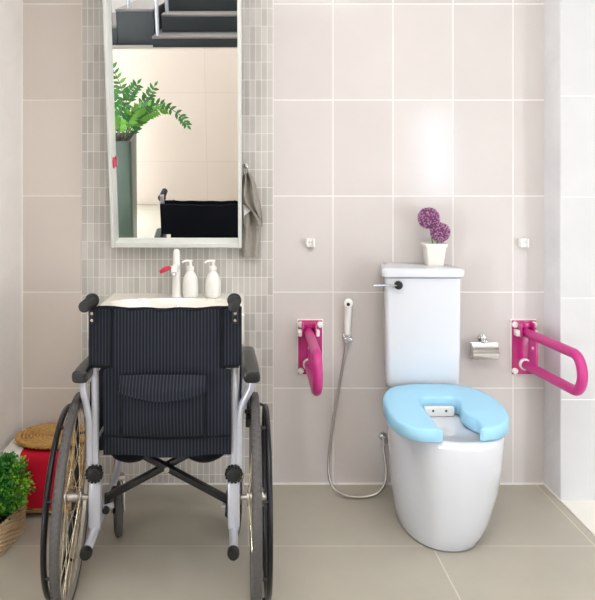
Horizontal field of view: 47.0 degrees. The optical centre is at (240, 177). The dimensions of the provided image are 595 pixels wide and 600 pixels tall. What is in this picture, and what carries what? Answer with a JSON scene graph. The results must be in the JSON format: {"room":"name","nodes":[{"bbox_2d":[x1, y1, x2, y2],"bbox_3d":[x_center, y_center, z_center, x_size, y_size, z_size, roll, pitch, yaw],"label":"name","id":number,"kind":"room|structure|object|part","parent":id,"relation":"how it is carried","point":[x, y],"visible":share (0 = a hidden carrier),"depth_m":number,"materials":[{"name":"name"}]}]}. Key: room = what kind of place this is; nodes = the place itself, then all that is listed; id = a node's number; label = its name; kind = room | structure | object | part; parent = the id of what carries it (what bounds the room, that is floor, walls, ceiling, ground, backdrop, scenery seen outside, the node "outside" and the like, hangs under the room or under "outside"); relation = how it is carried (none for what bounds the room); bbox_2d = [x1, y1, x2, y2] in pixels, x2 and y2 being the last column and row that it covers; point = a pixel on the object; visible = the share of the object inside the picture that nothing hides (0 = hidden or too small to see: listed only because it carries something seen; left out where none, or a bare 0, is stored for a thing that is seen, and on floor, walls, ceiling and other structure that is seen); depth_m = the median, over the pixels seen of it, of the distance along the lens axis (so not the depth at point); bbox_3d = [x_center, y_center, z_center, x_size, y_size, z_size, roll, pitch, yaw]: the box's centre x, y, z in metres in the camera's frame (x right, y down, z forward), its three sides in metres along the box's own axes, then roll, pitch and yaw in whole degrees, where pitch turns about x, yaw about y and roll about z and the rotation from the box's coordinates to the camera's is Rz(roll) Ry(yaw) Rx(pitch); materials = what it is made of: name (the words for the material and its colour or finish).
{"room":"accessible bathroom","nodes":[
{"label":"accessible bathroom","id":0,"kind":"room"},
{"bbox_2d":[0,0,21,456],"bbox_3d":[-0.963,-0.075,1.983,0.100,2.700,1.700,0,0,0],"label":"wall","id":1,"kind":"structure","parent":0,"point":[10,10],"depth_m":2.69,"materials":[{"name":"paint"}]},
{"bbox_2d":[23,0,543,482],"bbox_3d":[0.175,-0.075,2.883,2.375,2.700,0.100,0,0,0],"label":"wall","id":2,"kind":"structure","parent":0,"point":[385,112],"depth_m":2.83,"materials":[{"name":"beige tile"}]},
{"bbox_2d":[22,0,22,428],"bbox_3d":[-0.910,-0.075,2.832,0.004,2.700,0.003,0,0,0],"label":"trim","id":3,"kind":"structure","parent":2,"relation":"attached to","point":[22,0],"depth_m":2.83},
{"bbox_2d":[99,293,243,343],"bbox_3d":[-0.265,0.632,2.617,0.554,0.307,0.429,0,0,0],"label":"washbasin","id":4,"kind":"object","parent":2,"relation":"attached to","point":[156,300],"visible":0.32,"depth_m":2.70,"materials":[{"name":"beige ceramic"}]},
{"bbox_2d":[159,249,181,297],"bbox_3d":[-0.284,0.382,2.691,0.090,0.193,0.140,0,0,0],"label":"tap","id":5,"kind":"object","parent":4,"relation":"on","point":[175,268],"visible":1,"depth_m":2.73,"materials":[{"name":"white plastic"}]},
{"bbox_3d":[-0.305,0.369,2.734,0.049,0.031,0.022,0,0,0],"label":"lever","id":6,"kind":"part","parent":5,"relation":"part of","materials":[{"name":"plastic"}]},
{"bbox_3d":[-0.260,0.359,2.681,0.025,0.040,0.110,0,0,0],"label":"spout","id":7,"kind":"part","parent":5,"relation":"part of","materials":[{"name":"white plastic"}]},
{"bbox_2d":[182,260,197,297],"bbox_3d":[-0.203,0.403,2.738,0.063,0.150,0.063,0,0,25],"label":"soap bottle","id":8,"kind":"object","parent":4,"relation":"on","point":[190,281],"visible":1,"depth_m":2.72,"materials":[{"name":"plastic"}]},
{"bbox_2d":[204,260,220,297],"bbox_3d":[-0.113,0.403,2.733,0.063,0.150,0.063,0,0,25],"label":"soap bottle","id":9,"kind":"object","parent":4,"relation":"on","point":[212,284],"visible":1,"depth_m":2.71,"materials":[{"name":"plastic"}]},
{"bbox_2d":[102,0,241,247],"bbox_3d":[-0.264,-0.338,2.685,0.532,1.242,0.265,0,0,1],"label":"wall mirror","id":10,"kind":"object","parent":2,"relation":"attached to","point":[173,68],"visible":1,"depth_m":2.72,"materials":[{"name":"clear glass"}]},
{"bbox_2d":[82,0,272,482],"bbox_3d":[-0.265,-0.075,2.832,0.796,2.700,0.005,0,0,0],"label":"wall","id":11,"kind":"structure","parent":2,"relation":"attached to","point":[106,270],"depth_m":2.83,"materials":[{"name":"grey tile"}]},
{"bbox_2d":[297,319,322,395],"bbox_3d":[0.287,0.703,2.616,0.108,0.232,0.433,0,0,0],"label":"grab bar","id":12,"kind":"object","parent":2,"relation":"attached to","point":[309,331],"visible":1,"depth_m":2.78,"materials":[{"name":"pink plastic"}]},
{"bbox_3d":[0.287,0.703,2.825,0.100,0.224,0.008,0,0,0],"label":"wall plate","id":13,"kind":"part","parent":12,"relation":"part of","materials":[{"name":"metal"}]},
{"bbox_2d":[306,238,314,247],"bbox_3d":[0.287,0.269,2.816,0.038,0.036,0.034,0,0,0],"label":"hook","id":14,"kind":"object","parent":2,"relation":"attached to","point":[310,242],"visible":1,"depth_m":2.81,"materials":[{"name":"white plastic"}]},
{"bbox_2d":[102,483,542,484],"bbox_3d":[0.175,1.272,2.830,2.175,0.006,0.006,0,0,0],"label":"trim","id":15,"kind":"structure","parent":2,"relation":"attached to","point":[102,483],"depth_m":2.83,"materials":[{"name":"beige tile"}]},
{"bbox_2d":[327,299,387,498],"bbox_3d":[0.477,0.884,2.764,0.262,0.781,0.139,0,0,0],"label":"bidet sprayer","id":16,"kind":"object","parent":2,"relation":"attached to","point":[348,303],"visible":1,"depth_m":2.78,"materials":[{"name":"white plastic"}]},
{"bbox_3d":[0.441,0.569,2.792,0.037,0.150,0.046,0,0,9],"label":"sprayer handle","id":17,"kind":"part","parent":16,"relation":"part of","materials":[{"name":"white plastic"}]},
{"bbox_2d":[469,334,498,359],"bbox_3d":[0.996,0.699,2.805,0.117,0.098,0.055,0,0,0],"label":"paper holder","id":18,"kind":"object","parent":2,"relation":"attached to","point":[482,350],"visible":1,"depth_m":2.78,"materials":[{"name":"silver metal"}]},
{"bbox_3d":[0.994,0.712,2.799,0.113,0.073,0.008,0,0,0],"label":"roll arm","id":19,"kind":"part","parent":18,"relation":"part of","materials":[{"name":"silver metal"}]},
{"bbox_2d":[518,238,528,247],"bbox_3d":[1.171,0.269,2.816,0.038,0.036,0.034,0,0,0],"label":"hook","id":20,"kind":"object","parent":2,"relation":"attached to","point":[522,242],"visible":1,"depth_m":2.81,"materials":[{"name":"white plastic"}]},
{"bbox_2d":[510,319,587,395],"bbox_3d":[1.177,0.703,2.617,0.113,0.232,0.431,0,0,0],"label":"grab bar","id":21,"kind":"object","parent":2,"relation":"attached to","point":[524,336],"visible":1,"depth_m":2.72,"materials":[{"name":"pink plastic"}]},
{"bbox_3d":[1.175,0.703,2.831,0.108,0.232,0.004,0,0,0],"label":"plate","id":22,"kind":"part","parent":21,"relation":"part of","materials":[{"name":"pink plastic"}]},
{"bbox_3d":[1.175,0.703,2.825,0.100,0.224,0.008,0,0,0],"label":"wall plate","id":23,"kind":"part","parent":21,"relation":"part of","materials":[{"name":"metal"}]},
{"bbox_3d":[0.019,-0.050,2.812,0.020,0.021,0.040,0,0,0],"label":"towel hook","id":24,"kind":"object","parent":2,"relation":"attached to","visible":0},
{"bbox_2d":[242,164,262,257],"bbox_3d":[0.038,0.135,2.776,0.102,0.390,0.074,0,0,0],"label":"hanging towel","id":25,"kind":"object","parent":24,"relation":"hanging from","point":[252,214],"visible":0.98,"depth_m":2.78,"materials":[{"name":"grey fabric"}]},
{"bbox_2d":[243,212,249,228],"bbox_3d":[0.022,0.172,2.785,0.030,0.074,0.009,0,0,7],"label":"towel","id":26,"kind":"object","parent":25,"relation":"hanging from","point":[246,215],"depth_m":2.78,"materials":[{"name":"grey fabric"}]},
{"bbox_3d":[0.041,0.202,2.801,0.074,0.256,0.025,0,0,0],"label":"towel panel","id":27,"kind":"part","parent":25,"relation":"part of","materials":[{"name":"grey fabric"}]},
{"bbox_2d":[0,485,594,599],"bbox_3d":[0.300,1.335,0.283,5.800,0.120,5.300,0,0,0],"label":"floor","id":28,"kind":"structure","parent":0,"point":[173,544],"depth_m":2.31,"materials":[{"name":"beige tile"}]},
{"bbox_2d":[0,450,35,556],"bbox_3d":[-0.817,1.114,2.369,0.185,0.320,0.248,0,0,11],"label":"potted plant","id":29,"kind":"object","parent":28,"relation":"on","point":[13,504],"visible":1,"depth_m":2.35,"materials":[{"name":"green plant"}]},
{"bbox_2d":[0,497,26,556],"bbox_3d":[-0.842,1.217,2.381,0.114,0.113,0.220,0,0,8],"label":"woven basket","id":30,"kind":"object","parent":29,"relation":"attached to","point":[12,525],"depth_m":2.35,"materials":[{"name":"wicker"}]},
{"bbox_2d":[3,428,84,513],"bbox_3d":[-0.742,1.150,2.668,0.301,0.250,0.276,0,0,0],"label":"box","id":31,"kind":"object","parent":28,"relation":"on","point":[38,460],"visible":0.21,"depth_m":2.54,"materials":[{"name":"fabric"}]},
{"bbox_2d":[15,422,84,449],"bbox_3d":[-0.738,1.011,2.663,0.283,0.026,0.250,0,0,-14],"label":"lid","id":32,"kind":"object","parent":31,"relation":"on","point":[40,436],"visible":0.66,"depth_m":2.63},
{"bbox_2d":[25,441,84,512],"bbox_3d":[-0.742,1.143,2.668,0.300,0.225,0.250,0,0,0],"label":"basket","id":33,"kind":"object","parent":31,"relation":"attached to","point":[38,460],"depth_m":2.53,"materials":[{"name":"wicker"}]},
{"bbox_2d":[40,293,272,599],"bbox_3d":[-0.242,0.809,2.143,0.656,0.933,0.763,0,0,0],"label":"wheelchair","id":34,"kind":"object","parent":28,"relation":"on","point":[163,386],"visible":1,"depth_m":2.00,"materials":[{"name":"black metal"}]},
{"bbox_3d":[-0.461,0.574,2.105,0.049,0.042,0.278,0,0,3],"label":"armrest","id":35,"kind":"part","parent":34,"relation":"part of","materials":[{"name":"black plastic"}]},
{"bbox_3d":[-0.440,0.410,2.009,0.016,0.040,0.008,0,0,0],"label":"bolt plate","id":36,"kind":"part","parent":34,"relation":"part of","materials":[{"name":"black plastic"}]},
{"bbox_3d":[-0.435,0.878,2.030,0.054,0.053,0.046,0,0,0],"label":"clamp knob","id":37,"kind":"part","parent":34,"relation":"part of","materials":[{"name":"black plastic"}]},
{"bbox_3d":[-0.438,0.625,2.033,0.029,0.560,0.023,0,0,0],"label":"post","id":38,"kind":"part","parent":34,"relation":"part of","materials":[{"name":"silver metal"}]},
{"bbox_3d":[-0.229,0.806,2.242,0.404,0.046,0.423,0,0,0],"label":"seat","id":39,"kind":"part","parent":34,"relation":"part of","materials":[{"name":"black fabric"}]},
{"bbox_3d":[-0.435,0.931,2.192,0.037,0.268,0.568,0,0,0],"label":"frame","id":40,"kind":"part","parent":34,"relation":"part of","materials":[{"name":"silver metal"}]},
{"bbox_2d":[103,502,113,508],"bbox_3d":[-0.413,1.025,2.121,0.036,0.027,0.018,0,0,0],"label":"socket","id":41,"kind":"object","parent":34,"relation":"attached to","point":[107,505],"depth_m":2.11,"materials":[{"name":"silver metal"}]},
{"bbox_3d":[-0.226,0.470,2.018,0.457,0.175,0.032,0,0,0],"label":"backrest","id":42,"kind":"part","parent":34,"relation":"part of","materials":[{"name":"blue fabric"}]},
{"bbox_3d":[-0.226,0.471,2.054,0.448,0.174,0.005,0,0,0],"label":"backrest","id":43,"kind":"part","parent":34,"relation":"part of","materials":[{"name":"black fabric"}]},
{"bbox_3d":[-0.021,0.931,2.192,0.037,0.268,0.568,0,0,0],"label":"frame","id":44,"kind":"part","parent":34,"relation":"part of","materials":[{"name":"silver metal"}]},
{"bbox_3d":[-0.021,0.878,2.030,0.054,0.053,0.046,0,0,0],"label":"clamp knob","id":45,"kind":"part","parent":34,"relation":"part of","materials":[{"name":"black plastic"}]},
{"bbox_3d":[-0.018,0.410,2.009,0.016,0.040,0.008,0,0,0],"label":"bolt plate","id":46,"kind":"part","parent":34,"relation":"part of","materials":[{"name":"black plastic"}]},
{"bbox_3d":[-0.019,0.625,2.033,0.029,0.560,0.023,0,0,0],"label":"post","id":47,"kind":"part","parent":34,"relation":"part of","materials":[{"name":"silver metal"}]},
{"bbox_3d":[0.026,0.574,2.105,0.049,0.042,0.278,0,0,-3],"label":"armrest","id":48,"kind":"part","parent":34,"relation":"part of","materials":[{"name":"black plastic"}]},
{"bbox_2d":[373,262,504,552],"bbox_3d":[0.721,0.813,2.516,0.421,0.924,0.630,0,0,0],"label":"toilet","id":49,"kind":"object","parent":28,"relation":"on","point":[445,493],"visible":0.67,"depth_m":2.42,"materials":[{"name":"white ceramic"}]},
{"bbox_3d":[0.560,0.415,2.631,0.099,0.009,0.009,0,0,-4],"label":"flush lever","id":50,"kind":"part","parent":49,"relation":"part of","materials":[{"name":"silver metal"}]},
{"bbox_3d":[0.611,0.416,2.639,0.033,0.033,0.016,0,0,0],"label":"flush knob","id":51,"kind":"part","parent":49,"relation":"part of","materials":[{"name":"black plastic"}]},
{"bbox_3d":[0.711,0.370,2.733,0.323,0.036,0.196,0,0,0],"label":"cistern lid","id":52,"kind":"part","parent":49,"relation":"part of","materials":[{"name":"white ceramic"}]},
{"bbox_2d":[417,207,450,265],"bbox_3d":[0.775,0.233,2.738,0.131,0.236,0.109,0,0,0],"label":"potted flower","id":53,"kind":"object","parent":49,"relation":"on","point":[434,253],"visible":1,"depth_m":2.71,"materials":[{"name":"purple plant"}]},
{"bbox_3d":[0.780,0.306,2.748,0.089,0.090,0.089,0,0,0],"label":"flower pot","id":54,"kind":"part","parent":53,"relation":"part of","materials":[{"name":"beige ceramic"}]},
{"bbox_2d":[383,384,508,442],"bbox_3d":[0.724,0.831,2.430,0.422,0.068,0.426,0,0,0],"label":"seat pad","id":55,"kind":"object","parent":49,"relation":"on","point":[404,412],"visible":0.97,"depth_m":2.39,"materials":[{"name":"blue plastic"}]},
{"bbox_3d":[0.741,1.071,2.492,0.382,0.408,0.582,0,0,0],"label":"bowl","id":56,"kind":"part","parent":49,"relation":"part of","materials":[{"name":"white ceramic"}]},
{"bbox_2d":[544,0,560,498],"bbox_3d":[1.312,-0.075,2.760,0.100,2.700,0.147,0,0,0],"label":"wall","id":57,"kind":"structure","parent":0,"point":[552,8],"depth_m":2.76,"materials":[{"name":"white paint"}]},
{"bbox_2d":[543,483,560,500],"bbox_3d":[1.260,1.272,2.759,0.005,0.005,0.148,0,0,0],"label":"trim","id":58,"kind":"structure","parent":57,"relation":"attached to","point":[544,484],"depth_m":2.75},
{"bbox_2d":[560,500,594,535],"bbox_3d":[1.264,1.273,1.259,0.010,0.004,2.852,0,0,0],"label":"trim","id":59,"kind":"structure","parent":57,"relation":"attached to","point":[561,501],"depth_m":2.54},
{"bbox_2d":[563,500,594,531],"bbox_3d":[2.234,1.274,1.259,1.932,0.003,2.852,0,0,0],"label":"floor","id":60,"kind":"structure","parent":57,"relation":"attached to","point":[585,509],"depth_m":2.61,"materials":[{"name":"beige tile"}]},
{"bbox_2d":[561,0,594,499],"bbox_3d":[2.232,-0.075,2.735,1.936,2.700,0.100,0,0,0],"label":"wall","id":61,"kind":"structure","parent":0,"point":[577,16],"depth_m":2.69,"materials":[{"name":"white paint"}]}
]}

